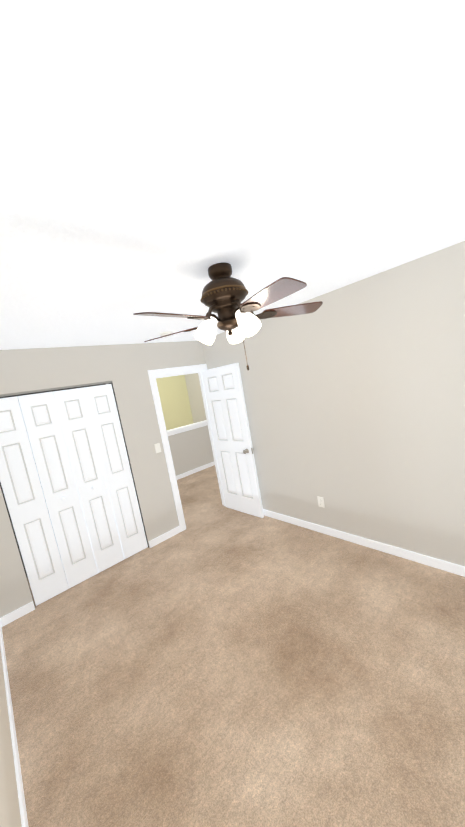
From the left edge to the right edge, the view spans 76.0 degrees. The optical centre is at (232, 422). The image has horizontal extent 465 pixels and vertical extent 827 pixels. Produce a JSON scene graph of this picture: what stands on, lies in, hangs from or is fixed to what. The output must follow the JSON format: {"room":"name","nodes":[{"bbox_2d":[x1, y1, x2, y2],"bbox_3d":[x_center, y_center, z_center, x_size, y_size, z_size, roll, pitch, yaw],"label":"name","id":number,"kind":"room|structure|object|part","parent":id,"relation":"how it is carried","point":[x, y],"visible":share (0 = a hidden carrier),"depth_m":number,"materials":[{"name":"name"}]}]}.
{"room":"empty bedroom","nodes":[
{"label":"empty bedroom","id":0,"kind":"room"},
{"bbox_2d":[0,646,21,826],"bbox_3d":[-1.144,0.646,1.092,0.120,2.440,5.390,-16,10,-40],"label":"wall","id":1,"kind":"structure","parent":0,"point":[10,815],"depth_m":1.33,"materials":[{"name":"beige paint"}]},
{"bbox_2d":[0,618,28,826],"bbox_3d":[-0.648,1.777,1.009,0.017,0.085,4.400,-16,10,-40],"label":"baseboard","id":2,"kind":"structure","parent":1,"relation":"attached to","point":[24,821],"depth_m":1.64,"materials":[{"name":"white wood"}]},
{"bbox_2d":[0,383,148,605],"bbox_3d":[-1.671,0.658,3.156,1.195,2.045,0.080,-16,10,-40],"label":"door frame","id":3,"kind":"structure","parent":0,"point":[39,478],"depth_m":3.00,"materials":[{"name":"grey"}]},
{"bbox_2d":[0,341,205,617],"bbox_3d":[-0.272,0.052,4.351,5.840,2.440,0.120,-16,10,-40],"label":"wall","id":4,"kind":"structure","parent":0,"point":[124,368],"depth_m":3.43,"materials":[{"name":"grey paint"}]},
{"bbox_2d":[0,381,111,396],"bbox_3d":[-1.808,-0.331,2.982,1.191,0.020,0.044,-16,10,-40],"label":"trim","id":5,"kind":"structure","parent":4,"relation":"attached to","point":[41,390],"depth_m":2.97,"materials":[{"name":"silver metal"}]},
{"bbox_2d":[0,384,147,605],"bbox_3d":[-1.625,0.668,3.105,1.173,1.997,0.065,-16,10,-40],"label":"closet door","id":6,"kind":"structure","parent":4,"relation":"in","point":[78,449],"depth_m":3.05,"materials":[{"name":"white wood"}]},
{"bbox_2d":[154,443,160,452],"bbox_3d":[-0.923,0.321,3.692,0.072,0.116,0.018,-16,10,-40],"label":"light switch","id":7,"kind":"object","parent":4,"relation":"attached to","point":[157,448],"visible":1,"depth_m":3.69,"materials":[{"name":"white plastic"}]},
{"bbox_2d":[149,526,180,547],"bbox_3d":[-0.844,1.438,3.748,0.441,0.085,0.013,-16,10,-40],"label":"baseboard","id":8,"kind":"structure","parent":4,"relation":"attached to","point":[165,536],"depth_m":3.73,"materials":[{"name":"white wood"}]},
{"bbox_2d":[148,364,225,531],"bbox_3d":[-0.561,0.305,4.097,0.910,2.110,0.152,-16,10,-40],"label":"door frame","id":9,"kind":"structure","parent":4,"relation":"attached to","point":[167,372],"depth_m":3.84,"materials":[{"name":"white wood"}]},
{"bbox_2d":[201,363,263,517],"bbox_3d":[-0.012,0.263,4.012,0.147,2.005,0.737,-16,10,-40],"label":"door","id":10,"kind":"structure","parent":9,"relation":"attached to","point":[225,399],"depth_m":3.95,"materials":[{"name":"white wood"}]},
{"bbox_2d":[156,375,193,430],"bbox_3d":[-2.830,-0.086,8.621,3.830,2.440,0.120,-16,10,-40],"label":"wall","id":11,"kind":"structure","parent":0,"point":[174,400],"depth_m":9.42,"materials":[{"name":"yellow paint"}]},
{"bbox_2d":[168,425,213,475],"bbox_3d":[-0.848,0.587,6.571,3.830,1.000,0.120,-16,10,-40],"label":"wall","id":12,"kind":"structure","parent":0,"point":[191,449],"depth_m":6.44,"materials":[{"name":"grey paint"}]},
{"bbox_2d":[167,420,207,435],"bbox_3d":[-0.931,0.108,6.505,3.830,0.100,0.180,-16,10,-40],"label":"trim","id":13,"kind":"structure","parent":12,"relation":"on","point":[170,432],"depth_m":6.38,"materials":[{"name":"white wood"}]},
{"bbox_2d":[176,462,214,479],"bbox_3d":[-0.727,1.033,6.581,3.830,0.085,0.013,-16,10,-40],"label":"baseboard","id":14,"kind":"structure","parent":12,"relation":"attached to","point":[190,472],"depth_m":6.48,"materials":[{"name":"white wood"}]},
{"bbox_2d":[185,373,206,422],"bbox_3d":[0.190,-0.535,8.082,0.120,2.440,4.900,-16,10,-40],"label":"wall","id":15,"kind":"structure","parent":0,"point":[195,397],"depth_m":9.47,"materials":[{"name":"grey paint"}]},
{"bbox_2d":[0,0,464,349],"bbox_3d":[-0.610,-1.177,4.327,5.840,0.080,9.540,-16,10,-40],"label":"ceiling","id":16,"kind":"structure","parent":0,"point":[161,156],"depth_m":0.85,"materials":[{"name":"white paint"}]},
{"bbox_2d":[160,331,172,336],"bbox_3d":[-0.714,-0.947,3.214,0.140,0.038,0.140,-16,10,-40],"label":"smoke detector","id":17,"kind":"object","parent":16,"relation":"attached to","point":[165,333],"visible":0.79,"depth_m":3.16,"materials":[{"name":"white plastic"}]},
{"bbox_2d":[133,262,322,369],"bbox_3d":[-0.032,-0.573,1.675,1.102,0.589,1.114,-16,10,-40],"label":"fan","id":18,"kind":"object","parent":16,"relation":"hanging from","point":[224,293],"visible":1,"depth_m":1.61,"materials":[{"name":"brown metal"}]},
{"bbox_3d":[-0.245,-0.548,1.458,0.134,0.093,0.498,-3,10,42],"label":"fan blade","id":19,"kind":"part","parent":18,"relation":"part of","materials":[{"name":"brown wood"}]},
{"bbox_3d":[-0.328,-0.585,1.834,0.498,0.093,0.134,-6,8,25],"label":"fan blade","id":20,"kind":"part","parent":18,"relation":"part of","materials":[{"name":"brown wood"}]},
{"bbox_3d":[0.135,-0.608,1.413,0.134,0.093,0.498,-14,9,-29],"label":"fan blade","id":21,"kind":"part","parent":18,"relation":"part of","materials":[{"name":"brown wood"}]},
{"bbox_3d":[0.286,-0.681,1.761,0.498,0.093,0.134,-11,8,-11],"label":"fan blade","id":22,"kind":"part","parent":18,"relation":"part of","materials":[{"name":"brown wood"}]},
{"bbox_2d":[2,465,464,826],"bbox_3d":[-0.185,1.275,4.660,5.840,0.060,9.540,-16,10,-40],"label":"floor","id":23,"kind":"structure","parent":0,"point":[216,663],"depth_m":1.80,"materials":[{"name":"carpet"}]},
{"bbox_2d":[202,241,464,566],"bbox_3d":[1.299,0.012,2.643,0.120,2.440,4.520,-16,10,-40],"label":"wall","id":24,"kind":"structure","parent":0,"point":[354,395],"depth_m":2.61,"materials":[{"name":"grey paint"}]},
{"bbox_2d":[317,496,324,507],"bbox_3d":[0.956,0.863,3.220,0.009,0.116,0.072,-16,10,-40],"label":"electrical outlet","id":25,"kind":"object","parent":24,"relation":"attached to","point":[320,501],"visible":1,"depth_m":3.22,"materials":[{"name":"white plastic"}]},
{"bbox_2d":[263,509,464,576],"bbox_3d":[1.409,1.177,2.801,0.017,0.085,4.400,-16,10,-40],"label":"baseboard","id":26,"kind":"structure","parent":24,"relation":"attached to","point":[369,543],"depth_m":2.83,"materials":[{"name":"white wood"}]}
]}

